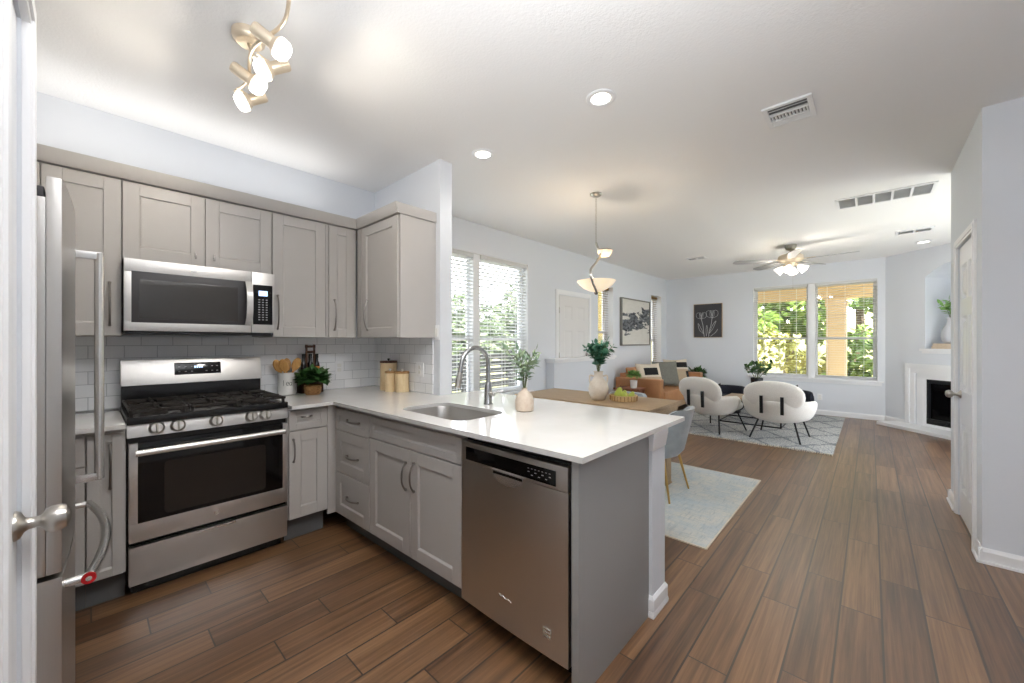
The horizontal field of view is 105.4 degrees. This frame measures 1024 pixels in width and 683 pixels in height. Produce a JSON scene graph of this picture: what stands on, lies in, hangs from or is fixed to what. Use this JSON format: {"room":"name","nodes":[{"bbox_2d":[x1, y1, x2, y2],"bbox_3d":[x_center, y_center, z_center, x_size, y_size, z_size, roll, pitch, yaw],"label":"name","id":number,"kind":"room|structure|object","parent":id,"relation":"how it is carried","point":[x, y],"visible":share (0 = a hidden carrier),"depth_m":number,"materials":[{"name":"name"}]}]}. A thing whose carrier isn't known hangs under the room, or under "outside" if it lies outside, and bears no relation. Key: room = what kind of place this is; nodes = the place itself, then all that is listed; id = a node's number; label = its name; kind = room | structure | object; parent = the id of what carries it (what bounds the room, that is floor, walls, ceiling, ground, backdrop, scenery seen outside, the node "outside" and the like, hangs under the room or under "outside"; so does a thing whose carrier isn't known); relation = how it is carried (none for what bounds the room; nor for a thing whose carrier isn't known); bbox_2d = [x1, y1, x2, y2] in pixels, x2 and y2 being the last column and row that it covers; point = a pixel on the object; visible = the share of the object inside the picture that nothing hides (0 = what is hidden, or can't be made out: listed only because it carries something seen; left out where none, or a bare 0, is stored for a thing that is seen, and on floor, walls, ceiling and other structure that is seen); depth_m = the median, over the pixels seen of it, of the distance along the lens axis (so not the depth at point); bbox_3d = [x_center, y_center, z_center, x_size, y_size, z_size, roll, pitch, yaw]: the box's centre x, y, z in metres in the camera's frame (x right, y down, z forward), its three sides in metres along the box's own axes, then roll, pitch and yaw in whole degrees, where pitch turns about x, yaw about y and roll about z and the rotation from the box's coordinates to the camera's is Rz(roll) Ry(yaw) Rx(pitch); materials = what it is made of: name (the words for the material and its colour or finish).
{"room":"kitchen","nodes":[
{"label":"kitchen","id":0,"kind":"room"},
{"bbox_2d":[13,0,21,682],"bbox_3d":[-1.764,-0.040,-0.212,1.070,2.740,2.500,0,0,43],"label":"wall","id":1,"kind":"structure","parent":0,"point":[15,2],"depth_m":0.86,"materials":[{"name":"white paint"}]},
{"bbox_2d":[0,0,36,682],"bbox_3d":[-0.945,0.275,0.746,0.510,2.111,0.019,0,0,43],"label":"trim","id":2,"kind":"structure","parent":1,"relation":"attached to","point":[27,8],"depth_m":0.87,"materials":[{"name":"white"}]},
{"bbox_2d":[12,0,71,682],"bbox_3d":[-0.934,0.304,0.746,0.387,2.028,0.117,0,0,43],"label":"door","id":3,"kind":"structure","parent":1,"relation":"in","point":[56,517],"depth_m":0.83,"materials":[{"name":"white"}]},
{"bbox_2d":[37,92,666,411],"bbox_3d":[0.181,-0.040,5.451,0.208,2.740,10.170,0,0,43],"label":"wall","id":4,"kind":"structure","parent":0,"point":[63,124],"depth_m":3.09,"materials":[{"name":"white paint"}]},
{"bbox_2d":[37,161,120,336],"bbox_3d":[-2.521,-0.477,2.095,0.368,0.895,0.590,0,0,43],"label":"upper cabinet","id":5,"kind":"object","parent":4,"relation":"attached to","point":[96,199],"visible":0.38,"depth_m":2.13,"materials":[{"name":"beige paint"}]},
{"bbox_2d":[37,143,436,239],"bbox_3d":[-1.724,-0.964,2.516,0.971,0.076,2.310,0,0,43],"label":"crown molding","id":6,"kind":"structure","parent":5,"relation":"on","point":[45,154],"depth_m":2.50,"materials":[{"name":"beige paint"}]},
{"bbox_2d":[121,180,270,273],"bbox_3d":[-2.071,-0.699,2.594,0.355,0.452,0.752,0,0,43],"label":"upper cabinet","id":7,"kind":"object","parent":4,"relation":"attached to","point":[158,224],"visible":0.82,"depth_m":2.44,"materials":[{"name":"beige paint"}]},
{"bbox_2d":[121,258,273,336],"bbox_3d":[-2.033,-0.249,2.560,0.452,0.437,0.746,0,0,43],"label":"microwave","id":8,"kind":"object","parent":7,"relation":"attached to","point":[158,298],"visible":0.97,"depth_m":2.39,"materials":[{"name":"grey metal"}]},
{"bbox_2d":[258,212,324,337],"bbox_3d":[-1.683,-0.477,3.006,0.368,0.895,0.376,0,0,43],"label":"upper cabinet","id":9,"kind":"object","parent":4,"relation":"attached to","point":[297,244],"visible":0.93,"depth_m":2.91,"materials":[{"name":"beige paint"}]},
{"bbox_2d":[325,224,355,337],"bbox_3d":[-1.472,-0.477,3.236,0.368,0.895,0.244,0,0,43],"label":"upper cabinet","id":10,"kind":"object","parent":4,"relation":"attached to","point":[340,242],"visible":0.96,"depth_m":3.13,"materials":[{"name":"beige paint"}]},
{"bbox_2d":[452,248,533,394],"bbox_3d":[-0.496,-0.155,4.631,0.180,1.800,2.177,0,0,43],"label":"window","id":11,"kind":"structure","parent":4,"relation":"in","point":[475,357],"depth_m":4.70,"materials":[{"name":"white"}]},
{"bbox_2d":[452,249,473,393],"bbox_3d":[-0.827,-0.202,4.276,0.060,1.694,1.035,0,0,43],"label":"window blind","id":12,"kind":"object","parent":11,"relation":"attached to","point":[455,252],"visible":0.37,"depth_m":4.54,"materials":[{"name":"white plastic"}]},
{"bbox_2d":[480,255,526,391],"bbox_3d":[-0.109,-0.202,5.057,0.060,1.694,0.857,0,0,43],"label":"window blind","id":13,"kind":"object","parent":11,"relation":"attached to","point":[483,258],"visible":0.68,"depth_m":5.02,"materials":[{"name":"white plastic"}]},
{"bbox_2d":[555,289,590,357],"bbox_3d":[0.990,0.273,6.175,0.018,2.115,0.990,0,0,43],"label":"trim","id":14,"kind":"structure","parent":4,"relation":"attached to","point":[557,291],"depth_m":5.85,"materials":[{"name":"white wood"}]},
{"bbox_2d":[559,295,589,357],"bbox_3d":[1.010,0.306,6.141,0.092,2.023,0.851,0,0,43],"label":"door","id":15,"kind":"structure","parent":4,"relation":"in","point":[573,311],"depth_m":6.15,"materials":[{"name":"white wood"}]},
{"bbox_2d":[598,287,612,354],"bbox_3d":[1.591,-0.305,6.984,0.197,1.370,0.535,0,0,43],"label":"window","id":16,"kind":"structure","parent":4,"relation":"in","point":[608,320],"depth_m":7.16,"materials":[{"name":"white"}]},
{"bbox_2d":[620,297,649,345],"bbox_3d":[2.464,-0.375,7.753,0.049,0.910,1.270,0,0,43],"label":"abstract painting","id":17,"kind":"object","parent":4,"relation":"attached to","point":[634,314],"visible":1,"depth_m":7.69,"materials":[{"name":"paper"}]},
{"bbox_2d":[651,295,660,363],"bbox_3d":[3.106,-0.128,8.596,0.245,1.745,0.690,0,0,43],"label":"window","id":18,"kind":"structure","parent":4,"relation":"in","point":[656,313],"depth_m":8.81,"materials":[{"name":"white"}]},
{"bbox_2d":[452,372,507,392],"bbox_3d":[5.280,1.680,17.561,44.000,0.200,57.000,0,0,43],"label":"ground","id":19,"kind":"structure","parent":0,"point":[497,372],"depth_m":15.80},
{"bbox_2d":[452,292,504,384],"bbox_3d":[-1.381,0.010,11.971,2.404,3.168,3.315,0,0,5],"label":"tree","id":20,"kind":"object","parent":19,"relation":"on","point":[453,307],"visible":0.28,"depth_m":11.57,"materials":[{"name":"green plant"}]},
{"bbox_2d":[452,350,516,393],"bbox_3d":[-0.536,0.895,9.323,0.090,1.370,11.000,0,0,43],"label":"railing","id":21,"kind":"object","parent":19,"relation":"on","point":[500,383],"visible":0.05,"depth_m":9.40,"materials":[{"name":"white"}]},
{"bbox_2d":[483,283,516,385],"bbox_3d":[0.115,-0.233,13.889,2.483,3.654,2.352,0,0,-11],"label":"tree","id":22,"kind":"object","parent":19,"relation":"on","point":[508,328],"visible":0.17,"depth_m":13.47,"materials":[{"name":"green plant"}]},
{"bbox_2d":[758,326,778,367],"bbox_3d":[6.672,0.554,11.313,1.729,2.304,1.688,0,0,43],"label":"shrub","id":23,"kind":"object","parent":19,"relation":"on","point":[760,342],"visible":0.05,"depth_m":11.02,"materials":[{"name":"yellow plant"}]},
{"bbox_2d":[773,333,825,374],"bbox_3d":[7.914,0.722,10.830,1.712,1.971,1.600,0,0,43],"label":"shrub","id":24,"kind":"object","parent":19,"relation":"on","point":[792,359],"visible":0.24,"depth_m":10.55,"materials":[{"name":"yellow plant"}]},
{"bbox_2d":[820,324,875,378],"bbox_3d":[8.524,0.627,9.361,1.767,2.149,1.605,0,0,-17],"label":"shrub","id":25,"kind":"object","parent":19,"relation":"on","point":[862,344],"visible":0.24,"depth_m":9.36,"materials":[{"name":"green plant"}]},
{"bbox_2d":[822,297,875,318],"bbox_3d":[10.805,-1.010,10.725,3.317,5.206,2.970,0,0,-9],"label":"tree","id":26,"kind":"object","parent":19,"relation":"on","point":[859,299],"visible":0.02,"depth_m":11.23,"materials":[{"name":"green plant"}]},
{"bbox_3d":[6.153,1.480,8.538,9.500,0.200,2.300,0,0,43],"label":"porch slab","id":27,"kind":"object","parent":19,"relation":"on","visible":0},
{"bbox_2d":[825,298,847,375],"bbox_3d":[7.129,0.220,8.565,0.400,2.320,0.400,0,0,43],"label":"porch column","id":28,"kind":"structure","parent":27,"relation":"on","point":[833,357],"depth_m":8.44,"materials":[{"name":"beige paint"}]},
{"bbox_3d":[3.706,0.220,11.713,0.400,2.320,0.400,0,0,43],"label":"porch column","id":29,"kind":"structure","parent":27,"relation":"on","visible":0},
{"bbox_2d":[758,282,875,303],"bbox_3d":[6.610,-1.230,9.035,9.500,0.580,0.250,0,0,43],"label":"beam","id":30,"kind":"structure","parent":29,"relation":"on","point":[770,293],"depth_m":8.61,"materials":[{"name":"beige paint"}]},
{"bbox_2d":[374,159,664,595],"bbox_3d":[-0.262,-0.040,2.844,2.684,2.740,0.168,0,0,43],"label":"wall","id":31,"kind":"structure","parent":0,"point":[429,188],"depth_m":3.06,"materials":[{"name":"white paint"}]},
{"bbox_2d":[357,213,435,337],"bbox_3d":[-0.951,-0.477,3.122,0.628,0.895,0.369,0,0,43],"label":"upper cabinet","id":32,"kind":"object","parent":31,"relation":"attached to","point":[396,255],"visible":1,"depth_m":2.96,"materials":[{"name":"beige paint"}]},
{"bbox_2d":[648,428,667,450],"bbox_3d":[0.704,0.484,1.964,0.097,0.091,0.179,0,0,43],"label":"trim","id":33,"kind":"structure","parent":31,"relation":"attached to","point":[657,440],"depth_m":1.91,"materials":[{"name":"white wood"}]},
{"bbox_2d":[648,582,668,619],"bbox_3d":[0.122,1.280,2.497,1.680,0.100,0.186,0,0,43],"label":"trim","id":34,"kind":"structure","parent":31,"relation":"attached to","point":[656,602],"depth_m":1.91,"materials":[{"name":"white wood"}]},
{"bbox_2d":[34,0,1023,279],"bbox_3d":[1.826,-1.460,2.872,6.200,0.100,12.100,0,0,43],"label":"ceiling","id":35,"kind":"structure","parent":0,"point":[685,161],"depth_m":2.26,"materials":[{"name":"white paint"}]},
{"bbox_2d":[229,0,291,111],"bbox_3d":[-1.127,-1.303,1.774,0.825,0.212,0.218,0,0,43],"label":"track light","id":36,"kind":"object","parent":35,"relation":"attached to","point":[254,37],"visible":1,"depth_m":1.77,"materials":[{"name":"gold metal"}]},
{"bbox_2d":[472,149,493,159],"bbox_3d":[-0.218,-1.405,2.933,0.168,0.008,0.168,0,0,43],"label":"recessed light","id":37,"kind":"object","parent":35,"relation":"in","point":[481,154],"visible":1,"depth_m":2.93,"materials":[{"name":"white"}]},
{"bbox_2d":[577,192,615,294],"bbox_3d":[0.796,-0.927,3.720,0.364,0.964,0.385,0,0,43],"label":"pendant lamp","id":38,"kind":"object","parent":35,"relation":"hanging from","point":[595,285],"visible":1,"depth_m":3.66,"materials":[{"name":"white glass"}]},
{"bbox_2d":[586,89,615,107],"bbox_3d":[0.514,-1.405,2.258,0.168,0.008,0.168,0,0,43],"label":"recessed light","id":39,"kind":"object","parent":35,"relation":"in","point":[598,98],"visible":1,"depth_m":2.25,"materials":[{"name":"white"}]},
{"bbox_2d":[761,92,816,129],"bbox_3d":[1.699,-1.404,2.391,0.245,0.012,0.280,0,0,43],"label":"ceiling vent","id":40,"kind":"object","parent":35,"relation":"in","point":[802,107],"visible":1,"depth_m":2.38,"materials":[{"name":"white metal"}]},
{"bbox_2d":[733,244,858,288],"bbox_3d":[4.082,-1.085,5.650,1.431,0.650,1.443,0,0,43],"label":"ceiling fan","id":41,"kind":"object","parent":35,"relation":"hanging from","point":[791,259],"visible":1,"depth_m":5.66,"materials":[{"name":"grey"}]},
{"bbox_2d":[835,181,938,209],"bbox_3d":[3.600,-1.404,3.784,0.702,0.012,0.365,0,0,43],"label":"ceiling vent","id":42,"kind":"object","parent":35,"relation":"in","point":[930,187],"visible":1,"depth_m":3.76,"materials":[{"name":"white metal"}]},
{"bbox_2d":[895,226,934,235],"bbox_3d":[5.114,-1.404,4.956,0.340,0.012,0.220,0,0,43],"label":"ceiling vent","id":43,"kind":"object","parent":35,"relation":"in","point":[925,229],"visible":1,"depth_m":4.94,"materials":[{"name":"white metal"}]},
{"bbox_2d":[75,404,1023,682],"bbox_3d":[1.841,1.355,2.858,6.160,0.050,11.900,0,0,43],"label":"floor","id":44,"kind":"structure","parent":0,"point":[855,564],"depth_m":1.94,"materials":[{"name":"brown wood"}]},
{"bbox_2d":[37,176,110,682],"bbox_3d":[-1.851,0.432,1.173,0.912,1.795,0.900,0,0,43],"label":"refrigerator","id":45,"kind":"object","parent":44,"relation":"on","point":[57,580],"visible":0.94,"depth_m":1.11,"materials":[{"name":"silver metal"}]},
{"bbox_2d":[75,434,85,611],"bbox_3d":[-2.433,0.885,1.947,0.692,0.890,0.412,0,0,43],"label":"base cabinet","id":46,"kind":"object","parent":44,"relation":"on","point":[80,439],"visible":0.13,"depth_m":1.88,"materials":[{"name":"beige paint"}]},
{"bbox_2d":[75,408,125,434],"bbox_3d":[-2.383,0.427,1.986,0.707,0.022,0.559,0,0,43],"label":"countertop","id":47,"kind":"structure","parent":46,"relation":"on","point":[113,419],"depth_m":2.03,"materials":[{"name":"white stone"}]},
{"bbox_2d":[86,429,125,607],"bbox_3d":[-2.246,0.885,2.150,0.692,0.890,0.138,0,0,43],"label":"base cabinet","id":48,"kind":"object","parent":44,"relation":"on","point":[109,492],"visible":0.83,"depth_m":1.96,"materials":[{"name":"beige paint"}]},
{"bbox_2d":[120,357,287,593],"bbox_3d":[-1.928,0.723,2.463,0.708,1.215,0.748,0,0,43],"label":"gas range","id":49,"kind":"object","parent":44,"relation":"on","point":[206,447],"visible":1,"depth_m":2.28,"materials":[{"name":"silver metal"}]},
{"bbox_2d":[120,395,281,421],"bbox_3d":[-1.936,0.412,2.471,0.605,0.025,0.748,0,0,43],"label":"cooktop","id":50,"kind":"object","parent":49,"relation":"in","point":[246,408],"depth_m":2.26,"materials":[{"name":"black metal"}]},
{"bbox_2d":[283,406,326,540],"bbox_3d":[-1.604,0.885,2.849,0.692,0.890,0.251,0,0,43],"label":"base cabinet","id":51,"kind":"object","parent":44,"relation":"on","point":[306,502],"visible":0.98,"depth_m":2.64,"materials":[{"name":"beige paint"}]},
{"bbox_2d":[327,405,380,546],"bbox_3d":[-0.902,0.885,2.828,0.487,0.890,0.666,0,0,43],"label":"base cabinet","id":52,"kind":"object","parent":44,"relation":"on","point":[348,430],"visible":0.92,"depth_m":2.64,"materials":[{"name":"beige paint"}]},
{"bbox_2d":[370,414,472,605],"bbox_3d":[-0.378,0.885,2.393,0.872,0.890,0.652,0,0,43],"label":"base cabinet","id":53,"kind":"object","parent":44,"relation":"on","point":[416,470],"visible":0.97,"depth_m":2.13,"materials":[{"name":"beige paint"}]},
{"bbox_2d":[270,386,684,463],"bbox_3d":[-0.492,0.427,2.574,2.695,0.022,1.347,0,0,43],"label":"countertop","id":54,"kind":"structure","parent":53,"relation":"on","point":[569,431],"depth_m":2.11,"materials":[{"name":"white stone"}]},
{"bbox_2d":[277,372,296,394],"bbox_3d":[-1.763,0.329,3.054,0.134,0.174,0.134,0,0,43],"label":"utensil crock","id":55,"kind":"object","parent":54,"relation":"on","point":[286,385],"visible":0.97,"depth_m":3.00,"materials":[{"name":"white ceramic"}]},
{"bbox_2d":[297,345,322,393],"bbox_3d":[-1.656,0.221,3.200,0.100,0.390,0.170,0,0,43],"label":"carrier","id":56,"kind":"object","parent":54,"relation":"on","point":[300,388],"visible":0.49,"depth_m":3.17,"materials":[{"name":"brown wood"}]},
{"bbox_2d":[297,380,322,393],"bbox_3d":[-1.656,0.350,3.200,0.100,0.130,0.170,0,0,43],"label":"tray","id":57,"kind":"object","parent":56,"relation":"on","point":[300,388],"depth_m":3.15,"materials":[{"name":"brown wood"}]},
{"bbox_2d":[293,364,333,394],"bbox_3d":[-1.564,0.294,3.081,0.289,0.244,0.279,0,0,-6],"label":"potted herb","id":58,"kind":"object","parent":54,"relation":"on","point":[313,373],"visible":1,"depth_m":3.02,"materials":[{"name":"plant"}]},
{"bbox_2d":[304,384,321,394],"bbox_3d":[-1.569,0.378,3.073,0.128,0.075,0.127,0,0,43],"label":"basket","id":59,"kind":"object","parent":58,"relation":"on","point":[309,389],"depth_m":3.03,"materials":[{"name":"wicker"}]},
{"bbox_2d":[380,358,396,390],"bbox_3d":[-1.065,0.280,3.363,0.144,0.272,0.144,0,0,43],"label":"canister","id":60,"kind":"object","parent":54,"relation":"on","point":[385,365],"visible":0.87,"depth_m":3.30,"materials":[{"name":"brown wood"}]},
{"bbox_2d":[385,368,394,391],"bbox_3d":[-1.015,0.320,3.250,0.086,0.192,0.086,0,0,43],"label":"canister","id":61,"kind":"object","parent":54,"relation":"on","point":[389,375],"visible":0.98,"depth_m":3.21,"materials":[{"name":"brown wood"}]},
{"bbox_2d":[395,369,408,391],"bbox_3d":[-0.912,0.321,3.236,0.115,0.190,0.115,0,0,43],"label":"canister","id":62,"kind":"object","parent":54,"relation":"on","point":[401,377],"visible":1,"depth_m":3.19,"materials":[{"name":"brown wood"}]},
{"bbox_2d":[408,406,497,420],"bbox_3d":[-0.366,0.540,2.353,0.629,0.204,0.392,0,0,43],"label":"sink","id":63,"kind":"object","parent":54,"relation":"in","point":[445,412],"visible":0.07,"depth_m":2.59,"materials":[{"name":"silver metal"}]},
{"bbox_2d":[455,345,502,404],"bbox_3d":[-0.212,0.221,2.478,0.134,0.390,0.319,0,0,43],"label":"tap","id":64,"kind":"object","parent":54,"relation":"on","point":[488,393],"visible":1,"depth_m":2.55,"materials":[{"name":"grey metal"}]},
{"bbox_2d":[501,342,540,411],"bbox_3d":[0.070,0.206,2.344,0.247,0.418,0.260,0,0,43],"label":"bud vase","id":65,"kind":"object","parent":54,"relation":"on","point":[524,401],"visible":1,"depth_m":2.31,"materials":[{"name":"ceramic"}]},
{"bbox_2d":[461,437,571,672],"bbox_3d":[0.178,0.899,1.881,0.616,0.862,0.594,0,0,43],"label":"dishwasher","id":66,"kind":"object","parent":44,"relation":"on","point":[517,503],"visible":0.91,"depth_m":1.62,"materials":[{"name":"silver metal"}]},
{"bbox_2d":[572,437,648,682],"bbox_3d":[0.442,0.884,1.672,0.032,0.891,0.616,0,0,43],"label":"peninsula end panel","id":67,"kind":"object","parent":44,"relation":"on","point":[610,491],"visible":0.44,"depth_m":1.60,"materials":[{"name":"grey wood"}]},
{"bbox_2d":[616,367,702,405],"bbox_3d":[2.911,0.900,7.512,0.835,0.860,2.240,0,0,43],"label":"sofa","id":68,"kind":"object","parent":44,"relation":"on","point":[655,388],"visible":0.43,"depth_m":6.72,"materials":[{"name":"brown leather"}]},
{"bbox_2d":[635,363,661,378],"bbox_3d":[2.476,0.623,7.021,0.500,0.451,0.242,0,0,-15],"label":"throw pillow","id":69,"kind":"object","parent":68,"relation":"on","point":[652,371],"visible":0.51,"depth_m":6.97,"materials":[{"name":"beige fabric"}]},
{"bbox_2d":[651,361,678,385],"bbox_3d":[2.926,0.613,7.413,0.500,0.470,0.247,0,0,-5],"label":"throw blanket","id":70,"kind":"object","parent":68,"relation":"on","point":[668,370],"visible":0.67,"depth_m":7.34,"materials":[{"name":"grey fabric"}]},
{"bbox_2d":[664,386,683,399],"bbox_3d":[2.647,0.964,7.111,0.660,0.217,0.944,0,0,43],"label":"seat cushion","id":71,"kind":"object","parent":68,"relation":"on","point":[670,392],"depth_m":6.92,"materials":[{"name":"brown leather"}]},
{"bbox_2d":[663,359,688,381],"bbox_3d":[3.262,0.601,7.718,0.520,0.495,0.242,0,0,-9],"label":"throw pillow","id":72,"kind":"object","parent":68,"relation":"on","point":[682,369],"visible":0.41,"depth_m":7.68,"materials":[{"name":"beige fabric"}]},
{"bbox_2d":[665,462,760,549],"bbox_3d":[0.945,1.325,3.893,2.342,0.008,1.674,0,0,43],"label":"area rug","id":73,"kind":"object","parent":44,"relation":"on","point":[696,515],"visible":0.46,"depth_m":3.20,"materials":[{"name":"beige fabric"}]},
{"bbox_2d":[514,388,680,485],"bbox_3d":[0.842,0.951,4.069,1.530,0.742,0.750,0,0,43],"label":"dining table","id":74,"kind":"object","parent":73,"relation":"on","point":[645,404],"visible":0.43,"depth_m":3.77,"materials":[{"name":"brown wood"}]},
{"bbox_2d":[583,337,616,399],"bbox_3d":[0.874,0.260,3.899,0.315,0.639,0.305,0,0,43],"label":"vase","id":75,"kind":"object","parent":74,"relation":"on","point":[598,387],"visible":1,"depth_m":3.85,"materials":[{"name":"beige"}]},
{"bbox_2d":[610,393,637,401],"bbox_3d":[1.099,0.552,3.840,0.270,0.056,0.270,0,0,43],"label":"fruit tray","id":76,"kind":"object","parent":74,"relation":"on","point":[612,397],"visible":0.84,"depth_m":3.73,"materials":[{"name":"wicker"}]},
{"bbox_2d":[665,406,694,503],"bbox_3d":[1.308,0.945,3.457,0.571,0.757,0.546,0,0,43],"label":"dining chair","id":77,"kind":"object","parent":73,"relation":"on","point":[677,435],"visible":0.46,"depth_m":3.24,"materials":[{"name":"grey fabric"}]},
{"bbox_2d":[678,408,844,455],"bbox_3d":[3.862,1.321,6.434,2.383,0.019,3.032,0,0,43],"label":"rug","id":78,"kind":"object","parent":44,"relation":"on","point":[824,431],"visible":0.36,"depth_m":5.69,"materials":[{"name":"beige fabric"}]},
{"bbox_2d":[679,377,746,434],"bbox_3d":[3.011,0.916,5.852,0.810,0.801,0.857,0,0,-27],"label":"lounge chair","id":79,"kind":"object","parent":78,"relation":"on","point":[704,394],"visible":0.97,"depth_m":5.57,"materials":[{"name":"beige fabric"}]},
{"bbox_2d":[721,385,744,412],"bbox_3d":[4.062,1.075,7.344,0.629,0.473,0.630,0,0,-5],"label":"tub chair","id":80,"kind":"object","parent":78,"relation":"on","point":[726,389],"visible":0.22,"depth_m":7.47,"materials":[{"name":"black fabric"}]},
{"bbox_2d":[720,393,786,428],"bbox_3d":[3.937,1.108,6.372,0.872,0.406,0.672,0,0,43],"label":"coffee table","id":81,"kind":"object","parent":78,"relation":"on","point":[731,394],"visible":0.25,"depth_m":6.37,"materials":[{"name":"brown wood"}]},
{"bbox_2d":[744,357,775,382],"bbox_3d":[3.972,0.572,6.264,0.486,0.665,0.406,0,0,-10],"label":"potted plant","id":82,"kind":"object","parent":81,"relation":"on","point":[757,367],"visible":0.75,"depth_m":6.22,"materials":[{"name":"green plant"}]},
{"bbox_2d":[742,381,817,444],"bbox_3d":[3.640,0.916,5.327,0.810,0.801,0.857,0,0,-44],"label":"lounge chair","id":83,"kind":"object","parent":78,"relation":"on","point":[770,401],"visible":1,"depth_m":5.05,"materials":[{"name":"beige fabric"}]},
{"bbox_2d":[876,363,950,439],"bbox_3d":[6.340,0.838,5.386,0.870,0.985,1.830,0,0,-2],"label":"fireplace","id":84,"kind":"object","parent":44,"relation":"on","point":[933,406],"visible":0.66,"depth_m":5.85,"materials":[{"name":"white paint"}]},
{"bbox_2d":[546,359,612,392],"bbox_3d":[1.139,0.820,6.247,0.140,1.020,1.740,0,0,43],"label":"wall","id":85,"kind":"structure","parent":0,"point":[569,375],"depth_m":5.96,"materials":[{"name":"white paint"}]},
{"bbox_2d":[545,355,616,362],"bbox_3d":[1.154,0.278,6.234,0.180,0.065,1.820,0,0,43],"label":"trim","id":86,"kind":"structure","parent":85,"relation":"on","point":[584,358],"depth_m":5.89,"materials":[{"name":"white wood"}]},
{"bbox_2d":[485,312,875,375],"bbox_3d":[13.461,-0.460,24.981,38.000,4.580,26.000,0,0,43],"label":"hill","id":87,"kind":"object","parent":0,"point":[822,350],"depth_m":19.29,"materials":[{"name":"green plant"}]},
{"bbox_2d":[758,300,825,372],"bbox_3d":[9.051,-1.026,12.820,3.049,5.204,3.214,0,0,43],"label":"tree","id":88,"kind":"object","parent":87,"relation":"on","point":[768,323],"visible":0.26,"depth_m":12.46,"materials":[{"name":"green plant"}]},
{"bbox_2d":[848,297,875,360],"bbox_3d":[13.686,-2.112,15.236,4.231,5.810,4.678,0,0,43],"label":"tree","id":89,"kind":"object","parent":87,"relation":"on","point":[858,318],"visible":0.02,"depth_m":15.18,"materials":[{"name":"brown plant"}]},
{"bbox_2d":[667,257,884,419],"bbox_3d":[4.966,-0.040,7.823,3.640,2.740,0.200,0,0,43],"label":"wall","id":90,"kind":"structure","parent":0,"point":[724,358],"depth_m":7.95,"materials":[{"name":"white paint"}]},
{"bbox_2d":[694,303,722,337],"bbox_3d":[4.199,-0.448,8.364,0.566,0.721,0.040,0,0,43],"label":"flower picture","id":91,"kind":"object","parent":90,"relation":"attached to","point":[708,318],"visible":1,"depth_m":8.34,"materials":[{"name":"black paper"}]},
{"bbox_2d":[748,278,883,385],"bbox_3d":[5.527,-0.163,7.226,1.975,1.825,0.180,0,0,43],"label":"window","id":92,"kind":"structure","parent":90,"relation":"in","point":[812,358],"depth_m":7.20,"materials":[{"name":"white"}]},
{"bbox_2d":[754,284,807,374],"bbox_3d":[5.183,-0.222,7.546,0.865,1.694,0.060,0,0,43],"label":"window blind","id":93,"kind":"object","parent":92,"relation":"attached to","point":[800,285],"visible":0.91,"depth_m":7.51,"materials":[{"name":"white"}]},
{"bbox_2d":[815,278,876,377],"bbox_3d":[5.890,-0.222,6.896,0.825,1.694,0.060,0,0,43],"label":"window blind","id":94,"kind":"object","parent":92,"relation":"attached to","point":[875,279],"visible":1,"depth_m":6.88,"materials":[{"name":"white"}]},
{"bbox_2d":[815,409,883,420],"bbox_3d":[4.886,1.285,7.744,3.630,0.090,0.024,0,0,43],"label":"baseboard","id":95,"kind":"structure","parent":90,"relation":"attached to","point":[819,412],"depth_m":6.80,"materials":[{"name":"white paint"}]},
{"bbox_2d":[885,243,950,423],"bbox_3d":[6.601,-0.040,5.022,0.600,2.740,3.020,0,0,-2],"label":"wall","id":96,"kind":"structure","parent":0,"point":[914,280],"depth_m":6.11,"materials":[{"name":"white paint"}]},
{"bbox_2d":[931,346,950,348],"bbox_3d":[6.397,0.089,5.716,0.190,0.039,0.285,0,0,-2],"label":"book","id":97,"kind":"object","parent":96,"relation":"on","point":[932,347],"visible":0.59,"depth_m":5.73,"materials":[{"name":"white paper"}]},
{"bbox_2d":[933,343,950,345],"bbox_3d":[6.397,0.049,5.714,0.190,0.039,0.260,0,0,-2],"label":"book","id":98,"kind":"object","parent":97,"relation":"on","point":[934,344],"visible":0.55,"depth_m":5.75,"materials":[{"name":"white paper"}]},
{"bbox_2d":[937,295,950,343],"bbox_3d":[6.400,-0.321,5.672,0.334,0.701,0.290,0,0,43],"label":"vase","id":99,"kind":"object","parent":98,"relation":"on","point":[945,335],"visible":0.6,"depth_m":5.69,"materials":[{"name":"grey ceramic"}]},
{"bbox_2d":[951,97,1023,556],"bbox_3d":[3.963,-0.040,2.157,1.925,2.740,1.240,0,0,43],"label":"wall","id":100,"kind":"structure","parent":0,"point":[987,176],"depth_m":2.31,"materials":[{"name":"white paint"}]},
{"bbox_2d":[945,238,970,533],"bbox_3d":[3.193,0.304,2.762,0.118,2.028,0.664,0,0,43],"label":"door","id":101,"kind":"structure","parent":100,"relation":"in","point":[964,394],"depth_m":2.83,"materials":[{"name":"white wood"}]},
{"bbox_2d":[954,219,976,548],"bbox_3d":[3.201,0.278,2.763,0.018,2.105,0.788,0,0,43],"label":"trim","id":102,"kind":"structure","parent":100,"relation":"attached to","point":[971,230],"depth_m":2.49,"materials":[{"name":"white wood"}]},
{"bbox_2d":[946,489,1023,573],"bbox_3d":[3.910,1.285,2.205,1.829,0.090,1.288,0,0,43],"label":"baseboard","id":103,"kind":"structure","parent":100,"relation":"attached to","point":[1008,561],"depth_m":2.31,"materials":[{"name":"white wood"}]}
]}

